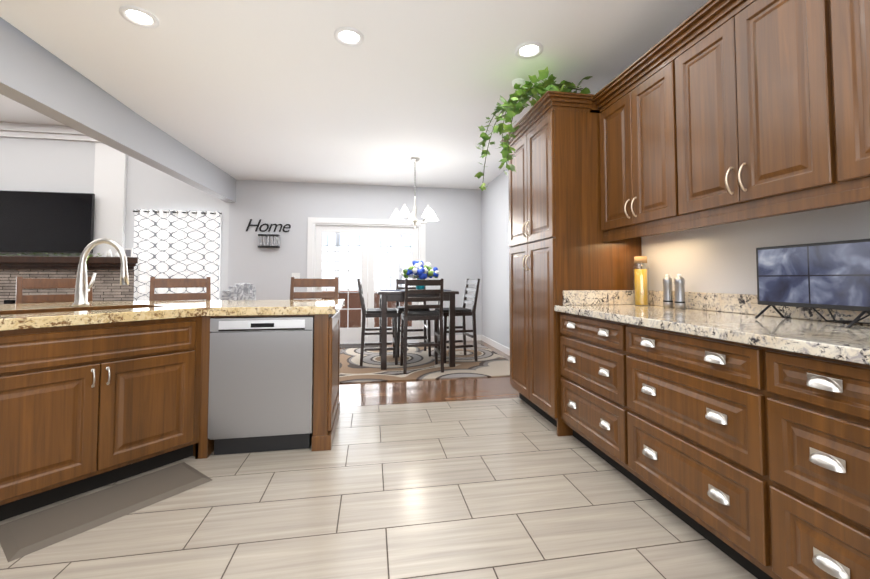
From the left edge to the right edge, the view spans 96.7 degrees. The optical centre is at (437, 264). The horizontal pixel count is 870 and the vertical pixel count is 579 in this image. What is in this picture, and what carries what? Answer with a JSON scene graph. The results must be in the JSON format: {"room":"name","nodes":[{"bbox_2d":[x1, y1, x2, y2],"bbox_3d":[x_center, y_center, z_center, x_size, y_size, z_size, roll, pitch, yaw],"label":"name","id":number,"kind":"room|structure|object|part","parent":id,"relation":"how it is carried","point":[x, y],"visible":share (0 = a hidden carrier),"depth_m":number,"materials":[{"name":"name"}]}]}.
{"room":"kitchen","nodes":[
{"label":"kitchen","id":0,"kind":"room"},
{"bbox_2d":[0,94,65,125],"bbox_3d":[-5.681,-2.350,1.752,6.000,0.100,8.720,0,-2,-10],"label":"ceiling","id":1,"kind":"structure","parent":0,"point":[11,110],"depth_m":5.55,"materials":[{"name":"white paint"}]},
{"bbox_2d":[0,17,235,201],"bbox_3d":[-2.886,-1.731,2.349,0.480,1.089,8.199,0,-2,-10],"label":"header beam","id":2,"kind":"structure","parent":0,"point":[35,76],"depth_m":3.27,"materials":[{"name":"paint"}]},
{"bbox_2d":[0,137,481,335],"bbox_3d":[-4.284,-0.388,6.282,10.310,3.470,0.120,0,-2,-10],"label":"wall","id":3,"kind":"structure","parent":0,"point":[454,244],"depth_m":6.48,"materials":[{"name":"grey paint"}]},
{"bbox_2d":[0,122,92,141],"bbox_3d":[-6.425,-2.040,5.871,5.930,0.199,0.089,0,-2,-10],"label":"crown molding","id":4,"kind":"structure","parent":3,"relation":"attached to","point":[35,131],"depth_m":5.91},
{"bbox_2d":[0,190,94,252],"bbox_3d":[-6.094,-0.635,5.841,1.630,0.910,0.148,0,-2,-10],"label":"tv","id":5,"kind":"object","parent":3,"relation":"attached to","point":[52,222],"visible":0.9,"depth_m":5.80,"materials":[{"name":"black plastic"}]},
{"bbox_2d":[91,138,126,256],"bbox_3d":[-5.138,-1.109,6.050,0.480,2.043,0.098,0,-2,-10],"label":"pilaster","id":6,"kind":"object","parent":3,"relation":"attached to","point":[110,176],"visible":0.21,"depth_m":6.00,"materials":[{"name":"white paint"}]},
{"bbox_2d":[218,214,221,299],"bbox_3d":[-4.148,-0.081,6.216,1.220,1.490,0.028,0,-2,-10],"label":"window","id":7,"kind":"structure","parent":3,"relation":"in","point":[220,255],"depth_m":6.32,"materials":[{"name":"white"}]},
{"bbox_2d":[133,209,221,300],"bbox_3d":[-4.134,0.221,6.122,1.280,2.160,0.055,0,-2,-10],"label":"curtain","id":8,"kind":"object","parent":7,"relation":"hanging from","point":[175,244],"visible":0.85,"depth_m":6.14,"materials":[{"name":"white fabric"}]},
{"bbox_2d":[246,219,290,231],"bbox_3d":[-2.830,-0.647,6.468,0.711,0.207,0.008,0,-2,-10],"label":"home sign","id":9,"kind":"object","parent":3,"relation":"attached to","point":[271,225],"visible":1,"depth_m":6.46,"materials":[{"name":"black plastic"}]},
{"bbox_2d":[258,234,279,247],"bbox_3d":[-2.790,-0.388,6.426,0.345,0.220,0.098,0,-2,-10],"label":"sconce","id":10,"kind":"object","parent":3,"relation":"attached to","point":[262,240],"visible":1,"depth_m":6.39,"materials":[{"name":"black plastic"}]},
{"bbox_2d":[292,273,299,278],"bbox_3d":[-2.391,0.199,6.517,0.130,0.115,0.012,0,-2,-10],"label":"switch plate","id":11,"kind":"object","parent":3,"relation":"attached to","point":[296,275],"visible":0.76,"depth_m":6.52,"materials":[{"name":"white plastic"}]},
{"bbox_2d":[315,225,417,342],"bbox_3d":[-1.219,0.341,6.750,1.776,2.024,0.098,0,-2,-10],"label":"french door","id":12,"kind":"structure","parent":3,"relation":"in","point":[353,334],"depth_m":6.76,"materials":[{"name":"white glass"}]},
{"bbox_2d":[307,217,425,341],"bbox_3d":[-1.222,0.286,6.771,2.020,2.160,0.140,0,-2,-10],"label":"door frame","id":13,"kind":"structure","parent":3,"relation":"attached to","point":[313,222],"depth_m":6.72,"materials":[{"name":"white wood"}]},
{"bbox_2d":[427,335,480,341],"bbox_3d":[0.291,1.323,6.932,1.010,0.100,0.015,0,-2,-10],"label":"baseboard","id":14,"kind":"structure","parent":3,"relation":"attached to","point":[457,337],"depth_m":6.95,"materials":[{"name":"white wood"}]},
{"bbox_2d":[0,0,708,189],"bbox_3d":[-0.541,-1.606,2.606,4.430,0.100,8.720,0,-2,-10],"label":"ceiling","id":15,"kind":"structure","parent":0,"point":[280,90],"depth_m":3.02,"materials":[{"name":"white paint"}]},
{"bbox_2d":[119,5,158,27],"bbox_3d":[-1.877,-1.556,2.435,0.199,0.010,0.199,1,-2,-16],"label":"recessed light","id":16,"kind":"object","parent":15,"relation":"in","point":[140,17],"depth_m":2.43,"materials":[{"name":"white plastic"}]},
{"bbox_2d":[334,27,363,46],"bbox_3d":[-0.602,-1.548,2.634,0.199,0.010,0.199,1,-2,-16],"label":"recessed light","id":17,"kind":"object","parent":15,"relation":"in","point":[345,36],"depth_m":2.63,"materials":[{"name":"white plastic"}]},
{"bbox_2d":[390,157,437,227],"bbox_3d":[-0.312,-0.974,5.305,0.678,0.954,0.656,0,-2,-10],"label":"chandelier","id":18,"kind":"object","parent":15,"relation":"hanging from","point":[429,214],"visible":1,"depth_m":5.25,"materials":[{"name":"white glass"}]},
{"bbox_2d":[512,79,523,86],"bbox_3d":[0.674,-1.513,3.237,0.098,0.034,0.098,1,-2,-22],"label":"recessed light","id":19,"kind":"object","parent":15,"relation":"in","point":[519,81],"depth_m":3.20,"materials":[{"name":"white plastic"}]},
{"bbox_2d":[515,41,542,58],"bbox_3d":[0.660,-1.542,2.789,0.199,0.010,0.199,1,-2,-16],"label":"recessed light","id":20,"kind":"object","parent":15,"relation":"in","point":[527,50],"depth_m":2.79,"materials":[{"name":"white plastic"}]},
{"bbox_2d":[0,398,756,578],"bbox_3d":[-0.602,1.158,0.722,4.910,0.050,5.240,0,-2,-10],"label":"floor","id":21,"kind":"structure","parent":0,"point":[511,488],"depth_m":1.79,"materials":[{"name":"beige tile"}]},
{"bbox_2d":[0,462,211,561],"bbox_3d":[-1.605,1.170,1.923,0.365,0.016,0.760,-2,-3,35],"label":"kitchen mat","id":22,"kind":"object","parent":21,"relation":"on","point":[27,535],"visible":1,"depth_m":1.83,"materials":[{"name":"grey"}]},
{"bbox_2d":[0,307,341,520],"bbox_3d":[-1.969,0.740,1.918,2.726,0.878,2.196,0,-2,-10],"label":"kitchen island","id":23,"kind":"object","parent":21,"relation":"on","point":[95,394],"depth_m":2.01,"materials":[{"name":"brown wood"}]},
{"bbox_2d":[0,299,343,386],"bbox_3d":[-2.086,0.274,1.902,3.010,0.052,2.520,0,-2,-10],"label":"island countertop","id":24,"kind":"structure","parent":23,"relation":"on","point":[42,344],"depth_m":2.11,"materials":[{"name":"beige stone"}]},
{"bbox_2d":[72,238,128,306],"bbox_3d":[-2.210,0.050,2.565,0.304,0.445,0.139,0,-2,-10],"label":"faucet","id":25,"kind":"object","parent":24,"relation":"on","point":[82,288],"visible":1,"depth_m":2.52,"materials":[{"name":"silver metal"}]},
{"bbox_2d":[208,316,313,454],"bbox_3d":[-1.161,0.780,2.727,0.616,0.859,0.586,0,-2,-10],"label":"dishwasher","id":26,"kind":"object","parent":23,"relation":"in","point":[260,399],"visible":0.9,"depth_m":2.45,"materials":[{"name":"silver metal"}]},
{"bbox_2d":[500,91,641,435],"bbox_3d":[1.070,0.008,3.270,0.763,2.445,1.029,0,-2,-10],"label":"pantry cabinet","id":27,"kind":"object","parent":21,"relation":"on","point":[557,245],"visible":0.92,"depth_m":2.85,"materials":[{"name":"brown wood"}]},
{"bbox_2d":[474,67,591,190],"bbox_3d":[0.766,-1.047,3.110,0.866,0.862,0.573,0,-2,-10],"label":"ivy plant","id":28,"kind":"object","parent":27,"relation":"on","point":[511,107],"visible":0.75,"depth_m":3.02,"materials":[{"name":"green plant"}]},
{"bbox_2d":[560,312,623,474],"bbox_3d":[1.253,0.760,2.437,0.673,0.878,0.722,0,-2,-10],"label":"base cabinet","id":29,"kind":"object","parent":21,"relation":"on","point":[589,346],"depth_m":2.34,"materials":[{"name":"brown wood"}]},
{"bbox_2d":[554,290,869,364],"bbox_3d":[1.462,0.196,1.138,0.707,0.145,3.389,0,-2,-10],"label":"countertop","id":30,"kind":"structure","parent":29,"relation":"on","point":[731,317],"depth_m":1.73,"materials":[{"name":"stone"}]},
{"bbox_2d":[633,256,648,305],"bbox_3d":[1.439,0.117,2.737,0.100,0.344,0.100,0,-2,-10],"label":"pasta jar","id":31,"kind":"object","parent":30,"relation":"on","point":[641,291],"visible":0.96,"depth_m":2.70,"materials":[{"name":"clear glass"}]},
{"bbox_2d":[663,274,669,307],"bbox_3d":[1.501,0.172,2.522,0.056,0.217,0.056,1,-2,-22],"label":"grinder","id":32,"kind":"object","parent":30,"relation":"on","point":[666,286],"depth_m":2.50,"materials":[{"name":"silver metal"}]},
{"bbox_2d":[669,274,684,308],"bbox_3d":[1.510,0.167,2.412,0.056,0.217,0.056,1,-2,-22],"label":"grinder","id":33,"kind":"object","parent":30,"relation":"on","point":[679,281],"depth_m":2.39,"materials":[{"name":"silver metal"}]},
{"bbox_2d":[755,239,869,327],"bbox_3d":[1.567,0.078,1.623,0.160,0.332,0.450,0,-2,-10],"label":"television","id":34,"kind":"object","parent":30,"relation":"on","point":[864,310],"depth_m":1.59,"materials":[{"name":"black plastic"}]},
{"bbox_3d":[1.558,0.044,1.623,0.001,0.240,0.426,0,-2,-10],"label":"tv screen on the counter","id":35,"kind":"part","parent":34,"relation":"part of","materials":[{"name":"glass"}]},
{"bbox_2d":[812,308,869,323],"bbox_3d":[1.669,0.099,1.553,0.112,0.276,0.296,0,-2,-10],"label":"cords","id":36,"kind":"object","parent":30,"relation":"on","point":[838,321],"visible":0.54,"depth_m":1.58,"materials":[{"name":"black plastic"}]},
{"bbox_2d":[620,322,759,578],"bbox_3d":[1.376,0.732,1.722,0.673,0.878,0.730,0,-2,-10],"label":"base cabinet","id":37,"kind":"object","parent":21,"relation":"on","point":[753,460],"depth_m":1.60,"materials":[{"name":"brown wood"}]},
{"bbox_2d":[752,345,869,578],"bbox_3d":[1.513,0.701,0.922,0.673,0.878,0.895,0,-2,-10],"label":"base cabinet","id":38,"kind":"object","parent":21,"relation":"on","point":[813,412],"depth_m":1.17,"materials":[{"name":"brown wood"}]},
{"bbox_2d":[339,340,518,406],"bbox_3d":[-3.547,1.204,1.920,10.310,0.050,8.600,0,-2,-10],"label":"floor","id":39,"kind":"structure","parent":0,"point":[401,392],"depth_m":3.85,"materials":[{"name":"brown wood"}]},
{"bbox_2d":[15,276,92,303],"bbox_3d":[-3.045,0.662,3.124,0.502,1.128,0.492,-2,-3,35],"label":"stool","id":40,"kind":"object","parent":39,"relation":"on","point":[22,283],"visible":0.1,"depth_m":3.21,"materials":[{"name":"brown wood"}]},
{"bbox_2d":[0,256,137,303],"bbox_3d":[-5.542,0.612,5.614,2.459,1.420,0.687,0,-2,-10],"label":"fireplace","id":41,"kind":"object","parent":39,"relation":"on","point":[106,286],"visible":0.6,"depth_m":5.44,"materials":[{"name":"brick"}]},
{"bbox_2d":[1,253,70,255],"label":"mantel decor","id":42,"kind":"object","parent":41,"relation":"on","point":[7,253],"depth_m":5.44,"materials":[{"name":"green plant"}]},
{"bbox_2d":[86,249,119,268],"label":"mantel decor","id":43,"kind":"object","parent":41,"relation":"on","point":[108,254],"depth_m":5.64,"materials":[{"name":"white plant"}]},
{"bbox_2d":[124,248,132,256],"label":"mantel decor","id":44,"kind":"object","parent":41,"relation":"on","point":[128,252],"depth_m":5.69,"materials":[{"name":"white ceramic"}]},
{"bbox_2d":[149,277,210,300],"bbox_3d":[-2.222,0.671,3.342,0.492,1.128,0.502,2,-3,-35],"label":"stool","id":45,"kind":"object","parent":39,"relation":"on","point":[179,283],"visible":0.12,"depth_m":3.52,"materials":[{"name":"brown wood"}]},
{"bbox_2d":[221,283,255,299],"bbox_3d":[-2.518,0.749,4.588,0.592,1.065,0.624,0,-2,10],"label":"accent chair","id":46,"kind":"object","parent":39,"relation":"on","point":[243,291],"visible":0.15,"depth_m":4.45,"materials":[{"name":"fabric"}]},
{"bbox_2d":[290,277,338,299],"bbox_3d":[-1.197,0.683,3.652,0.492,1.129,0.502,0,-2,-10],"label":"stool","id":47,"kind":"object","parent":39,"relation":"on","point":[313,283],"visible":0.23,"depth_m":3.87,"materials":[{"name":"brown wood"}]},
{"bbox_2d":[340,344,378,347],"bbox_3d":[-1.427,1.348,6.385,0.900,0.008,0.350,0,-2,-10],"label":"door mat","id":48,"kind":"object","parent":39,"relation":"on","point":[354,346],"visible":0.5,"depth_m":6.32,"materials":[{"name":"grey"}]},
{"bbox_2d":[339,344,509,383],"bbox_3d":[-0.209,1.304,5.292,2.290,0.012,2.080,0,-2,-10],"label":"rug","id":49,"kind":"object","parent":39,"relation":"on","point":[421,365],"visible":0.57,"depth_m":4.85,"materials":[{"name":"beige fabric"}]},
{"bbox_2d":[357,279,397,365],"bbox_3d":[-0.806,0.740,5.160,0.522,1.104,0.482,0,-2,-10],"label":"dining chair","id":50,"kind":"object","parent":49,"relation":"on","point":[376,313],"visible":0.98,"depth_m":4.95,"materials":[{"name":"brown wood"}]},
{"bbox_2d":[396,279,430,357],"bbox_3d":[-0.374,0.762,5.709,0.482,1.104,0.522,0,-2,-10],"label":"dining chair","id":51,"kind":"object","parent":49,"relation":"on","point":[399,309],"visible":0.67,"depth_m":5.49,"materials":[{"name":"brown wood"}]},
{"bbox_2d":[377,289,458,369],"bbox_3d":[-0.309,0.822,5.212,1.000,0.942,1.000,0,-2,-10],"label":"dining table","id":52,"kind":"object","parent":49,"relation":"on","point":[386,296],"visible":0.73,"depth_m":4.78,"materials":[{"name":"brown wood"}]},
{"bbox_2d":[380,261,450,290],"bbox_3d":[-0.292,0.142,5.136,0.920,0.409,0.713,0,-2,-10],"label":"decor","id":53,"kind":"object","parent":52,"relation":"on","point":[420,270],"visible":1,"depth_m":5.20,"materials":[{"name":"blue plant"}]},
{"bbox_2d":[400,278,443,373],"bbox_3d":[-0.195,0.724,4.729,0.482,1.104,0.522,0,-2,-10],"label":"dining chair","id":54,"kind":"object","parent":49,"relation":"on","point":[407,316],"visible":1,"depth_m":4.55,"materials":[{"name":"brown wood"}]},
{"bbox_2d":[434,279,479,362],"bbox_3d":[0.264,0.748,5.356,0.522,1.104,0.482,1,-2,-15],"label":"dining chair","id":55,"kind":"object","parent":49,"relation":"on","point":[463,311],"visible":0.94,"depth_m":5.19,"materials":[{"name":"brown wood"}]},
{"bbox_2d":[481,169,869,347],"bbox_3d":[1.583,-0.163,2.915,0.120,2.760,8.720,0,-2,-10],"label":"wall","id":56,"kind":"structure","parent":0,"point":[717,259],"depth_m":2.36,"materials":[{"name":"grey paint"}]},
{"bbox_2d":[481,335,509,355],"bbox_3d":[1.081,1.263,5.382,0.014,0.100,3.339,0,-2,-10],"label":"baseboard","id":57,"kind":"structure","parent":56,"relation":"attached to","point":[497,345],"depth_m":6.17,"materials":[{"name":"white wood"}]},
{"bbox_2d":[596,48,719,239],"bbox_3d":[1.417,-0.704,2.522,0.339,0.970,0.722,0,-2,-10],"label":"upper cabinet","id":58,"kind":"object","parent":56,"relation":"attached to","point":[636,133],"depth_m":2.44,"materials":[{"name":"brown wood"}]},
{"bbox_2d":[668,0,869,224],"bbox_3d":[1.540,-0.732,1.807,0.339,0.970,0.730,0,-2,-10],"label":"upper cabinet","id":59,"kind":"object","parent":56,"relation":"attached to","point":[715,112],"depth_m":1.73,"materials":[{"name":"brown wood"}]},
{"bbox_2d":[820,0,869,199],"bbox_3d":[1.669,-0.761,1.054,0.339,0.970,0.800,0,-2,-10],"label":"upper cabinet","id":60,"kind":"object","parent":56,"relation":"attached to","point":[844,24],"depth_m":1.37,"materials":[{"name":"brown wood"}]},
{"label":"outside","id":61,"kind":"structure","parent":0,"visible":0},
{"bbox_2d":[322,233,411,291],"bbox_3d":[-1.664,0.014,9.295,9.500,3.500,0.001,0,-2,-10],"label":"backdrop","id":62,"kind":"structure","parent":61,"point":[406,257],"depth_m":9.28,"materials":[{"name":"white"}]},
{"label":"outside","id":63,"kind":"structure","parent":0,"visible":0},
{"bbox_2d":[322,233,417,343],"bbox_3d":[-1.006,0.139,8.028,7.370,2.672,2.230,0,-2,-10],"label":"frames","id":64,"kind":"object","parent":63,"point":[355,304],"depth_m":8.92,"materials":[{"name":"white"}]}
]}

